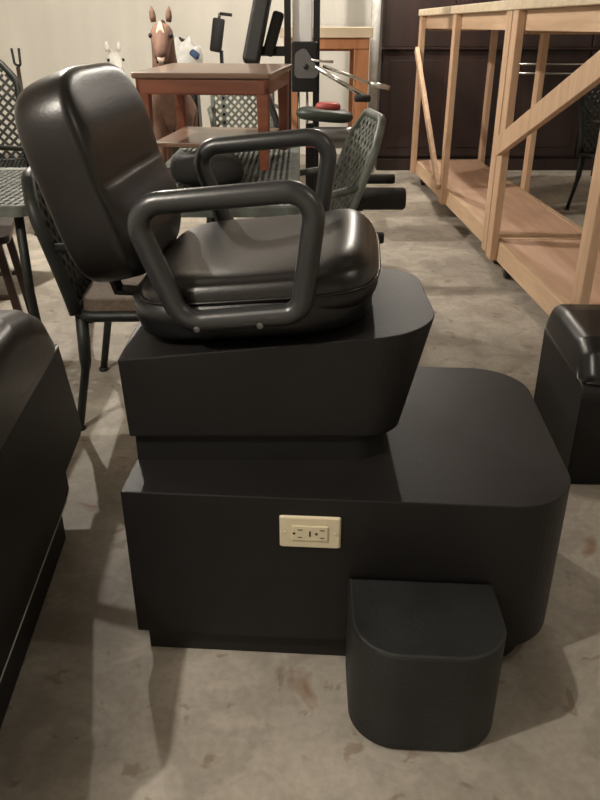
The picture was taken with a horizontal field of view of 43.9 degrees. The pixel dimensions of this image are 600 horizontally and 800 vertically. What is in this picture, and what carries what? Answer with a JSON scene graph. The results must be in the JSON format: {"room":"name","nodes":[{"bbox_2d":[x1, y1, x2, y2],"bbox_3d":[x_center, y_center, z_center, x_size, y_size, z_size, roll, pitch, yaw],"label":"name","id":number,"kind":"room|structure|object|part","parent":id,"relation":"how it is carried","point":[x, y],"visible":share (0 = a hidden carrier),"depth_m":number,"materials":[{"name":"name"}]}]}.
{"room":"storage room","nodes":[
{"label":"storage room","id":0,"kind":"room"},
{"bbox_2d":[0,0,371,153],"bbox_3d":[0.200,-3.662,7.197,8.800,2.450,0.150,0,27,0],"label":"wall","id":1,"kind":"structure","parent":0,"point":[51,36],"depth_m":7.18,"materials":[{"name":"paint"}]},
{"bbox_2d":[0,154,599,799],"bbox_3d":[0.200,-0.108,2.968,8.800,0.100,10.600,0,27,0],"label":"floor","id":2,"kind":"structure","parent":0,"point":[95,711],"depth_m":1.52,"materials":[{"name":"concrete"}]},
{"bbox_2d":[0,145,23,151],"bbox_3d":[-1.660,-1.043,3.745,0.605,0.871,0.596,9,28,18],"label":"patio chair","id":3,"kind":"object","parent":2,"relation":"on","point":[2,147],"visible":0.02,"depth_m":3.87,"materials":[{"name":"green metal"}]},
{"bbox_2d":[0,217,29,313],"bbox_3d":[-1.380,-0.500,3.129,0.431,0.444,0.400,-7,28,-13],"label":"folding chair","id":4,"kind":"object","parent":2,"relation":"on","point":[7,225],"visible":0.71,"depth_m":3.03,"materials":[{"name":"brown wood"}]},
{"bbox_3d":[-1.380,-0.685,3.036,0.400,0.030,0.400,-7,28,-13],"label":"seat","id":5,"kind":"part","parent":4,"relation":"part of","materials":[{"name":"brown wood"}]},
{"bbox_3d":[-1.166,-0.432,3.025,0.081,0.416,0.042,-7,28,-13],"label":"leg","id":6,"kind":"part","parent":4,"relation":"part of","materials":[{"name":"brown wood"}]},
{"bbox_3d":[-1.256,-0.584,3.327,0.081,0.416,0.042,-7,28,-13],"label":"leg","id":7,"kind":"part","parent":4,"relation":"part of","materials":[{"name":"brown wood"}]},
{"bbox_2d":[10,48,22,91],"bbox_3d":[-2.180,-2.231,5.930,0.076,1.030,0.030,0,27,0],"label":"fork","id":8,"kind":"object","parent":2,"relation":"on","point":[18,70],"visible":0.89,"depth_m":5.75,"materials":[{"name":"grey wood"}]},
{"bbox_2d":[0,59,35,235],"bbox_3d":[-1.981,-1.589,4.676,0.596,1.011,0.606,-7,28,-13],"label":"patio chair","id":9,"kind":"object","parent":2,"relation":"on","point":[21,161],"visible":0.41,"depth_m":4.80,"materials":[{"name":"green metal"}]},
{"bbox_3d":[-1.967,-1.470,4.679,0.488,0.008,0.468,-7,28,-13],"label":"seat","id":10,"kind":"part","parent":9,"relation":"part of","materials":[{"name":"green metal"}]},
{"bbox_3d":[-2.040,-1.865,4.784,0.509,0.614,0.149,-7,28,-13],"label":"frame","id":11,"kind":"part","parent":9,"relation":"part of","materials":[{"name":"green metal"}]},
{"bbox_3d":[-1.967,-1.465,4.681,0.548,0.032,0.494,-7,28,-13],"label":"seat frame","id":12,"kind":"part","parent":9,"relation":"part of","materials":[{"name":"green metal"}]},
{"bbox_2d":[0,310,81,728],"bbox_3d":[-0.870,0.237,1.430,0.623,0.665,1.284,-2,27,-4],"label":"seat","id":13,"kind":"object","parent":2,"relation":"on","point":[41,427],"visible":1,"depth_m":1.58,"materials":[{"name":"black leather"}]},
{"bbox_2d":[0,310,56,449],"bbox_3d":[-0.862,0.015,1.341,0.603,0.187,1.022,-2,27,-4],"label":"cushion","id":14,"kind":"object","parent":13,"relation":"on","point":[27,350],"depth_m":1.54,"materials":[{"name":"black leather"}]},
{"bbox_2d":[0,168,91,322],"bbox_3d":[-1.417,-0.505,2.908,1.065,0.657,0.750,0,27,0],"label":"patio table","id":15,"kind":"object","parent":2,"relation":"on","point":[12,204],"visible":0.33,"depth_m":2.60,"materials":[{"name":"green metal"}]},
{"bbox_3d":[-0.947,-0.360,2.652,0.066,0.627,0.036,20,33,34],"label":"leg","id":16,"kind":"part","parent":15,"relation":"part of","materials":[{"name":"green metal"}]},
{"bbox_2d":[104,41,124,69],"bbox_3d":[-1.598,-2.471,6.356,0.302,1.071,0.835,-12,29,-22],"label":"horse","id":17,"kind":"object","parent":2,"relation":"on","point":[115,58],"visible":0.12,"depth_m":5.90},
{"bbox_2d":[21,166,215,430],"bbox_3d":[-0.527,-0.379,2.493,0.605,0.811,0.596,-2,27,-4],"label":"patio chair","id":18,"kind":"object","parent":2,"relation":"on","point":[88,300],"visible":0.37,"depth_m":2.27,"materials":[{"name":"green metal"}]},
{"bbox_3d":[-0.755,-0.548,2.389,0.148,0.415,0.509,-2,27,-4],"label":"frame","id":19,"kind":"part","parent":18,"relation":"part of","materials":[{"name":"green metal"}]},
{"bbox_3d":[-0.497,-0.361,2.207,0.481,0.220,0.061,0,27,0],"label":"arm","id":20,"kind":"part","parent":18,"relation":"part of","materials":[{"name":"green metal"}]},
{"bbox_3d":[-0.697,-0.083,2.372,0.093,0.392,0.047,-12,29,-23],"label":"leg","id":21,"kind":"part","parent":18,"relation":"part of","materials":[{"name":"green metal"}]},
{"bbox_3d":[-0.729,-0.288,2.779,0.093,0.392,0.047,8,28,16],"label":"leg","id":22,"kind":"part","parent":18,"relation":"part of","materials":[{"name":"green metal"}]},
{"bbox_3d":[-0.475,-0.368,2.502,0.494,0.032,0.548,-2,27,-4],"label":"seat frame","id":23,"kind":"part","parent":18,"relation":"part of","materials":[{"name":"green metal"}]},
{"bbox_3d":[-0.475,-0.393,2.490,0.444,0.046,0.498,-2,27,-4],"label":"seat","id":24,"kind":"part","parent":18,"relation":"part of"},
{"bbox_2d":[148,6,197,162],"bbox_3d":[-0.864,-1.932,5.041,0.318,1.288,1.025,-2,27,-4],"label":"horse","id":25,"kind":"object","parent":2,"relation":"on","point":[161,34],"visible":0.49,"depth_m":4.73},
{"bbox_2d":[173,36,202,154],"bbox_3d":[-0.924,-2.312,6.001,0.329,1.112,0.260,0,27,0],"label":"horse","id":26,"kind":"object","parent":2,"relation":"on","point":[186,51],"visible":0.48,"depth_m":5.72,"materials":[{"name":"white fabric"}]},
{"bbox_2d":[210,12,231,124],"bbox_3d":[-0.655,-2.591,6.364,0.280,1.284,0.280,0,27,0],"label":"post","id":27,"kind":"object","parent":2,"relation":"on","point":[217,32],"visible":0.65,"depth_m":6.12,"materials":[{"name":"black metal"}]},
{"bbox_3d":[-0.655,-2.473,6.424,0.032,0.980,0.032,0,27,0],"label":"post","id":28,"kind":"part","parent":27,"relation":"part of","materials":[{"name":"black metal"}]},
{"bbox_3d":[-0.605,-3.149,6.084,0.102,0.035,0.026,0,27,0],"label":"handle","id":29,"kind":"part","parent":27,"relation":"part of","materials":[{"name":"black plastic"}]},
{"bbox_2d":[165,147,299,222],"bbox_3d":[-0.280,-0.707,3.288,0.560,0.677,1.790,0,27,0],"label":"patio table","id":30,"kind":"object","parent":2,"relation":"on","point":[284,164],"visible":0.23,"depth_m":2.87,"materials":[{"name":"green metal"}]},
{"bbox_2d":[170,151,243,185],"bbox_3d":[-0.330,-0.827,2.651,0.260,0.125,0.160,0,27,0],"label":"pad","id":31,"kind":"object","parent":30,"relation":"on","point":[226,168],"visible":0.72,"depth_m":2.59,"materials":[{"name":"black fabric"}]},
{"bbox_2d":[131,63,291,169],"bbox_3d":[-0.334,-1.184,3.084,0.535,0.350,0.550,4,28,7],"label":"end table","id":32,"kind":"object","parent":30,"relation":"on","point":[179,80],"visible":0.84,"depth_m":2.84,"materials":[{"name":"brown wood"}]},
{"bbox_3d":[-0.597,-1.079,2.908,0.048,0.328,0.048,4,28,7],"label":"leg","id":33,"kind":"part","parent":32,"relation":"part of","materials":[{"name":"brown wood"}]},
{"bbox_3d":[-0.530,-1.299,3.327,0.048,0.328,0.048,4,28,7],"label":"leg","id":34,"kind":"part","parent":32,"relation":"part of","materials":[{"name":"brown wood"}]},
{"bbox_2d":[157,127,279,147],"bbox_3d":[-0.334,-1.104,3.126,0.435,0.018,0.450,4,28,7],"label":"shelf","id":35,"kind":"object","parent":32,"relation":"attached to","point":[193,137],"depth_m":3.13,"materials":[{"name":"brown wood"}]},
{"bbox_3d":[-0.138,-1.050,2.851,0.048,0.328,0.048,4,28,7],"label":"leg","id":36,"kind":"part","parent":32,"relation":"part of","materials":[{"name":"brown wood"}]},
{"bbox_3d":[-0.072,-1.270,3.270,0.048,0.328,0.048,4,28,7],"label":"leg","id":37,"kind":"part","parent":32,"relation":"part of","materials":[{"name":"brown wood"}]},
{"bbox_2d":[207,92,277,127],"bbox_3d":[-0.407,-2.031,5.717,0.596,0.866,0.601,-5,27,-9],"label":"patio chair","id":38,"kind":"object","parent":2,"relation":"on","point":[212,110],"visible":0.14,"depth_m":5.83,"materials":[{"name":"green metal"}]},
{"bbox_3d":[-0.666,-2.090,5.625,0.061,0.239,0.481,-3,27,-5],"label":"arm","id":39,"kind":"part","parent":38,"relation":"part of","materials":[{"name":"green metal"}]},
{"bbox_2d":[231,108,385,218],"bbox_3d":[-0.025,-0.703,3.048,0.671,0.891,0.596,-3,27,-6],"label":"patio chair","id":40,"kind":"object","parent":2,"relation":"on","point":[359,153],"visible":0.3,"depth_m":2.92,"materials":[{"name":"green metal"}]},
{"bbox_3d":[-0.085,-0.898,3.239,0.515,0.252,0.059,-1,27,-3],"label":"arm","id":41,"kind":"part","parent":40,"relation":"part of","materials":[{"name":"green metal"}]},
{"bbox_3d":[-0.021,-0.663,2.772,0.515,0.252,0.059,-5,27,-10],"label":"arm","id":42,"kind":"part","parent":40,"relation":"part of","materials":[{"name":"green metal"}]},
{"bbox_3d":[0.204,-0.893,2.985,0.210,0.496,0.500,-3,27,-6],"label":"frame","id":43,"kind":"part","parent":40,"relation":"part of","materials":[{"name":"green metal"}]},
{"bbox_2d":[243,0,405,243],"bbox_3d":[0.109,-1.920,4.178,0.908,2.050,1.809,0,27,0],"label":"exercise machine","id":44,"kind":"object","parent":2,"relation":"on","point":[303,53],"visible":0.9,"depth_m":4.46,"materials":[{"name":"black metal"}]},
{"bbox_3d":[-0.010,-1.723,4.797,0.018,1.042,0.017,0,27,0],"label":"guide rod","id":45,"kind":"part","parent":44,"relation":"part of","materials":[{"name":"silver metal"}]},
{"bbox_3d":[0.039,-2.029,4.493,0.146,0.161,0.020,0,27,0],"label":"cam plate","id":46,"kind":"part","parent":44,"relation":"part of","materials":[{"name":"grey metal"}]},
{"bbox_3d":[0.045,-1.723,4.797,0.018,1.042,0.017,0,27,0],"label":"guide rod","id":47,"kind":"part","parent":44,"relation":"part of","materials":[{"name":"silver metal"}]},
{"bbox_3d":[0.060,-1.362,4.576,0.050,0.635,0.050,0,27,0],"label":"seat post","id":48,"kind":"part","parent":44,"relation":"part of","materials":[{"name":"black metal"}]},
{"bbox_3d":[0.242,-1.918,4.492,0.319,0.188,0.028,3,27,5],"label":"press arm","id":49,"kind":"part","parent":44,"relation":"part of","materials":[{"name":"silver metal"}]},
{"bbox_3d":[0.310,-1.999,4.597,0.350,0.133,0.020,-4,27,-7],"label":"press arm","id":50,"kind":"part","parent":44,"relation":"part of","materials":[{"name":"silver metal"}]},
{"bbox_2d":[280,27,372,129],"bbox_3d":[0.193,-2.340,5.987,0.685,1.175,0.640,0,27,0],"label":"workbench","id":51,"kind":"object","parent":2,"relation":"on","point":[356,40],"visible":0.43,"depth_m":5.54,"materials":[{"name":"orange wood"}]},
{"bbox_3d":[-0.060,-2.192,5.770,0.110,1.105,0.060,0,27,0],"label":"leg","id":52,"kind":"part","parent":51,"relation":"part of","materials":[{"name":"orange wood"}]},
{"bbox_3d":[0.460,-2.426,6.235,0.110,1.105,0.060,0,27,0],"label":"leg","id":53,"kind":"part","parent":51,"relation":"part of","materials":[{"name":"orange wood"}]},
{"bbox_3d":[0.460,-2.192,5.770,0.110,1.105,0.060,0,27,0],"label":"leg","id":54,"kind":"part","parent":51,"relation":"part of","materials":[{"name":"orange wood"}]},
{"bbox_2d":[121,367,570,656],"bbox_3d":[0.110,0.230,1.734,0.858,0.405,0.627,2,27,3],"label":"platform","id":55,"kind":"object","parent":2,"relation":"on","point":[471,483],"visible":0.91,"depth_m":1.45,"materials":[{"name":"black laminate"}]},
{"bbox_2d":[118,269,434,459],"bbox_3d":[-0.038,-0.096,1.622,0.606,0.279,0.435,0,27,0],"label":"chair base","id":56,"kind":"object","parent":55,"relation":"on","point":[335,394],"visible":0.86,"depth_m":1.43,"materials":[{"name":"black laminate"}]},
{"bbox_2d":[14,63,380,339],"bbox_3d":[-0.167,-0.423,1.526,0.671,0.482,0.610,2,27,4],"label":"armchair","id":57,"kind":"object","parent":56,"relation":"on","point":[86,134],"visible":1,"depth_m":1.36,"materials":[{"name":"black leather"}]},
{"bbox_3d":[-0.391,-0.469,1.522,0.193,0.398,0.452,-3,26,6],"label":"backrest","id":58,"kind":"part","parent":57,"relation":"part of","materials":[{"name":"black leather"}]},
{"bbox_3d":[-0.121,-0.243,1.293,0.341,0.257,0.040,-3,26,6],"label":"arm","id":59,"kind":"part","parent":57,"relation":"part of"},
{"bbox_3d":[-0.070,-0.302,1.578,0.470,0.109,0.524,-3,26,6],"label":"seat","id":60,"kind":"part","parent":57,"relation":"part of","materials":[{"name":"black leather"}]},
{"bbox_3d":[-0.077,-0.504,1.796,0.343,0.271,0.040,-3,26,6],"label":"arm","id":61,"kind":"part","parent":57,"relation":"part of"},
{"bbox_2d":[279,515,340,547],"bbox_3d":[0.019,0.250,1.406,0.116,0.072,0.006,2,27,3],"label":"outlet plate","id":62,"kind":"object","parent":55,"relation":"attached to","point":[295,531],"depth_m":1.40,"materials":[{"name":"beige plastic"}]},
{"bbox_2d":[292,525,327,541],"bbox_3d":[0.019,0.252,1.403,0.068,0.034,0.003,2,27,3],"label":"receptacle","id":63,"kind":"object","parent":55,"relation":"attached to","point":[300,533],"depth_m":1.40,"materials":[{"name":"beige plastic"}]},
{"bbox_2d":[368,0,380,172],"bbox_3d":[0.630,-3.157,6.192,0.080,2.450,0.079,0,27,0],"label":"support pole","id":64,"kind":"object","parent":2,"relation":"on","point":[376,4],"visible":0.65,"depth_m":6.27,"materials":[{"name":"white metal"}]},
{"bbox_2d":[345,578,505,750],"bbox_3d":[0.231,0.494,1.402,0.277,0.232,0.211,0,27,0],"label":"step stool","id":65,"kind":"object","parent":2,"relation":"on","point":[423,663],"visible":1,"depth_m":1.32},
{"bbox_2d":[374,0,599,169],"bbox_3d":[2.500,-3.330,6.704,3.600,2.300,0.930,0,27,0],"label":"garage door","id":66,"kind":"structure","parent":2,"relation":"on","point":[556,145],"depth_m":6.52,"materials":[{"name":"brown wood"}]},
{"bbox_3d":[1.012,-2.615,6.594,0.585,0.880,0.028,0,27,0],"label":"door","id":67,"kind":"part","parent":66,"relation":"part of","materials":[{"name":"brown wood"}]},
{"bbox_3d":[1.012,-2.607,6.580,0.465,0.720,0.007,0,27,0],"label":"panel","id":68,"kind":"part","parent":66,"relation":"part of","materials":[{"name":"brown wood"}]},
{"bbox_3d":[1.012,-3.588,6.104,0.585,1.260,0.028,0,27,0],"label":"door","id":69,"kind":"part","parent":66,"relation":"part of","materials":[{"name":"brown wood"}]},
{"bbox_3d":[1.607,-2.615,6.594,0.585,0.880,0.028,0,27,0],"label":"door","id":70,"kind":"part","parent":66,"relation":"part of","materials":[{"name":"brown wood"}]},
{"bbox_3d":[1.607,-2.607,6.580,0.465,0.720,0.007,0,27,0],"label":"panel","id":71,"kind":"part","parent":66,"relation":"part of","materials":[{"name":"brown wood"}]},
{"bbox_3d":[1.607,-3.588,6.104,0.585,1.260,0.028,0,27,0],"label":"door","id":72,"kind":"part","parent":66,"relation":"part of","materials":[{"name":"brown wood"}]},
{"bbox_3d":[2.500,-3.010,6.378,3.600,0.016,0.060,0,27,0],"label":"rail","id":73,"kind":"part","parent":66,"relation":"part of","materials":[{"name":"brown wood"}]},
{"bbox_3d":[2.203,-2.615,6.594,0.585,0.880,0.028,0,27,0],"label":"door","id":74,"kind":"part","parent":66,"relation":"part of","materials":[{"name":"brown wood"}]},
{"bbox_3d":[2.203,-2.607,6.580,0.465,0.720,0.007,0,27,0],"label":"panel","id":75,"kind":"part","parent":66,"relation":"part of","materials":[{"name":"brown wood"}]},
{"bbox_3d":[2.203,-3.588,6.104,0.585,1.260,0.028,0,27,0],"label":"door","id":76,"kind":"part","parent":66,"relation":"part of","materials":[{"name":"brown wood"}]},
{"bbox_3d":[2.797,-2.615,6.594,0.585,0.880,0.028,0,27,0],"label":"door","id":77,"kind":"part","parent":66,"relation":"part of","materials":[{"name":"brown wood"}]},
{"bbox_3d":[2.797,-2.607,6.580,0.465,0.720,0.007,0,27,0],"label":"panel","id":78,"kind":"part","parent":66,"relation":"part of","materials":[{"name":"brown wood"}]},
{"bbox_3d":[2.797,-3.588,6.104,0.585,1.260,0.028,0,27,0],"label":"door","id":79,"kind":"part","parent":66,"relation":"part of","materials":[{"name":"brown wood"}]},
{"bbox_2d":[410,0,582,263],"bbox_3d":[1.246,-1.851,4.881,0.638,1.295,2.510,-1,27,-2],"label":"wooden shelf","id":80,"kind":"object","parent":2,"relation":"on","point":[465,186],"visible":0.6,"depth_m":4.80,"materials":[{"name":"brown wood"}]},
{"bbox_3d":[0.938,-2.408,5.934,0.036,1.156,0.088,-1,27,-2],"label":"post","id":81,"kind":"part","parent":80,"relation":"part of","materials":[{"name":"brown wood"}]},
{"bbox_3d":[1.218,-1.948,6.204,0.452,0.100,0.036,-1,27,-2],"label":"rail","id":82,"kind":"part","parent":80,"relation":"part of","materials":[{"name":"brown wood"}]},
{"bbox_3d":[0.977,-1.871,4.867,0.036,1.156,0.088,-1,27,-2],"label":"post","id":83,"kind":"part","parent":80,"relation":"part of","materials":[{"name":"brown wood"}]},
{"bbox_3d":[1.218,-2.895,5.728,0.452,0.100,0.036,-1,27,-2],"label":"rail","id":84,"kind":"part","parent":80,"relation":"part of","materials":[{"name":"brown wood"}]},
{"bbox_3d":[1.013,-1.397,5.107,0.036,0.100,2.480,-1,27,-2],"label":"rail","id":85,"kind":"part","parent":80,"relation":"part of","materials":[{"name":"brown wood"}]},
{"bbox_3d":[1.014,-2.350,4.627,0.036,0.085,2.480,-1,27,-2],"label":"rail","id":86,"kind":"part","parent":80,"relation":"part of","materials":[{"name":"brown wood"}]},
{"bbox_3d":[1.500,-2.416,5.950,0.036,1.156,0.088,-1,27,-2],"label":"post","id":87,"kind":"part","parent":80,"relation":"part of","materials":[{"name":"brown wood"}]},
{"bbox_3d":[1.015,-1.335,3.800,0.036,1.156,0.088,-1,27,-2],"label":"post","id":88,"kind":"part","parent":80,"relation":"part of","materials":[{"name":"brown wood"}]},
{"bbox_3d":[1.502,-1.404,5.121,0.036,0.100,2.480,-1,27,-2],"label":"rail","id":89,"kind":"part","parent":80,"relation":"part of","materials":[{"name":"brown wood"}]},
{"bbox_3d":[1.538,-1.879,4.883,0.036,1.156,0.088,-1,27,-2],"label":"post","id":90,"kind":"part","parent":80,"relation":"part of","materials":[{"name":"brown wood"}]},
{"bbox_3d":[1.297,-0.852,4.024,0.452,0.100,0.036,-1,27,-2],"label":"rail","id":91,"kind":"part","parent":80,"relation":"part of","materials":[{"name":"brown wood"}]},
{"bbox_2d":[486,0,599,315],"bbox_3d":[1.293,-0.972,3.133,0.638,1.295,1.325,-1,27,-2],"label":"wooden shelf","id":92,"kind":"object","parent":2,"relation":"on","point":[554,271],"visible":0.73,"depth_m":3.25,"materials":[{"name":"brown wood"}]},
{"bbox_3d":[1.004,-1.262,3.656,0.036,1.156,0.088,-1,27,-2],"label":"post","id":93,"kind":"part","parent":92,"relation":"part of","materials":[{"name":"brown wood"}]},
{"bbox_3d":[1.059,-0.520,3.365,0.036,0.100,1.280,-1,27,-2],"label":"rail","id":94,"kind":"part","parent":92,"relation":"part of","materials":[{"name":"brown wood"}]},
{"bbox_3d":[1.284,-0.803,3.927,0.452,0.100,0.036,-1,27,-2],"label":"rail","id":95,"kind":"part","parent":92,"relation":"part of","materials":[{"name":"brown wood"}]},
{"bbox_3d":[1.060,-1.474,2.885,0.036,0.085,1.280,-1,27,-2],"label":"rail","id":96,"kind":"part","parent":92,"relation":"part of","materials":[{"name":"brown wood"}]},
{"bbox_3d":[1.284,-1.750,3.450,0.452,0.100,0.036,-1,27,-2],"label":"rail","id":97,"kind":"part","parent":92,"relation":"part of","materials":[{"name":"brown wood"}]},
{"bbox_3d":[1.042,-0.728,2.594,0.036,1.156,0.088,-1,27,-2],"label":"post","id":98,"kind":"part","parent":92,"relation":"part of","materials":[{"name":"brown wood"}]},
{"bbox_2d":[489,61,599,175],"bbox_3d":[2.120,-2.383,6.357,0.924,0.920,0.024,0,27,0],"label":"clothes rack","id":99,"kind":"object","parent":2,"relation":"on","point":[520,73],"visible":0.43,"depth_m":6.18,"materials":[{"name":"silver metal"}]},
{"bbox_3d":[1.670,-2.383,6.357,0.022,0.920,0.022,-11,29,-20],"label":"leg","id":100,"kind":"part","parent":99,"relation":"part of","materials":[{"name":"beige wood"}]},
{"bbox_3d":[2.570,-2.383,6.357,0.022,0.920,0.022,11,29,20],"label":"leg","id":101,"kind":"part","parent":99,"relation":"part of","materials":[{"name":"beige wood"}]},
{"bbox_2d":[534,304,599,484],"bbox_3d":[0.896,-0.040,2.250,0.249,0.423,0.435,1,27,2],"label":"seat","id":102,"kind":"object","parent":2,"relation":"on","point":[567,389],"visible":0.95,"depth_m":2.14,"materials":[{"name":"black leather"}]},
{"bbox_2d":[545,304,599,384],"bbox_3d":[0.896,-0.183,2.184,0.249,0.107,0.424,1,27,2],"label":"cushion","id":103,"kind":"object","parent":102,"relation":"on","point":[572,330],"depth_m":2.14,"materials":[{"name":"black leather"}]},
{"bbox_2d":[564,84,599,209],"bbox_3d":[2.229,-1.780,5.079,0.596,0.991,0.605,-15,30,-27],"label":"patio chair","id":104,"kind":"object","parent":2,"relation":"on","point":[584,109],"visible":0.72,"depth_m":5.12,"materials":[{"name":"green metal"}]},
{"bbox_3d":[1.938,-1.534,5.255,0.093,0.392,0.047,19,33,33],"label":"leg","id":105,"kind":"part","parent":104,"relation":"part of","materials":[{"name":"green metal"}]},
{"bbox_3d":[2.115,-2.046,5.166,0.509,0.594,0.149,-15,30,-27],"label":"frame","id":106,"kind":"part","parent":104,"relation":"part of","materials":[{"name":"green metal"}]},
{"bbox_3d":[2.255,-1.667,5.084,0.548,0.032,0.494,-15,30,-27],"label":"seat frame","id":107,"kind":"part","parent":104,"relation":"part of","materials":[{"name":"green metal"}]},
{"bbox_3d":[2.005,-1.772,4.924,0.060,0.300,0.485,-12,29,-23],"label":"arm","id":108,"kind":"part","parent":104,"relation":"part of","materials":[{"name":"black metal"}]}
]}

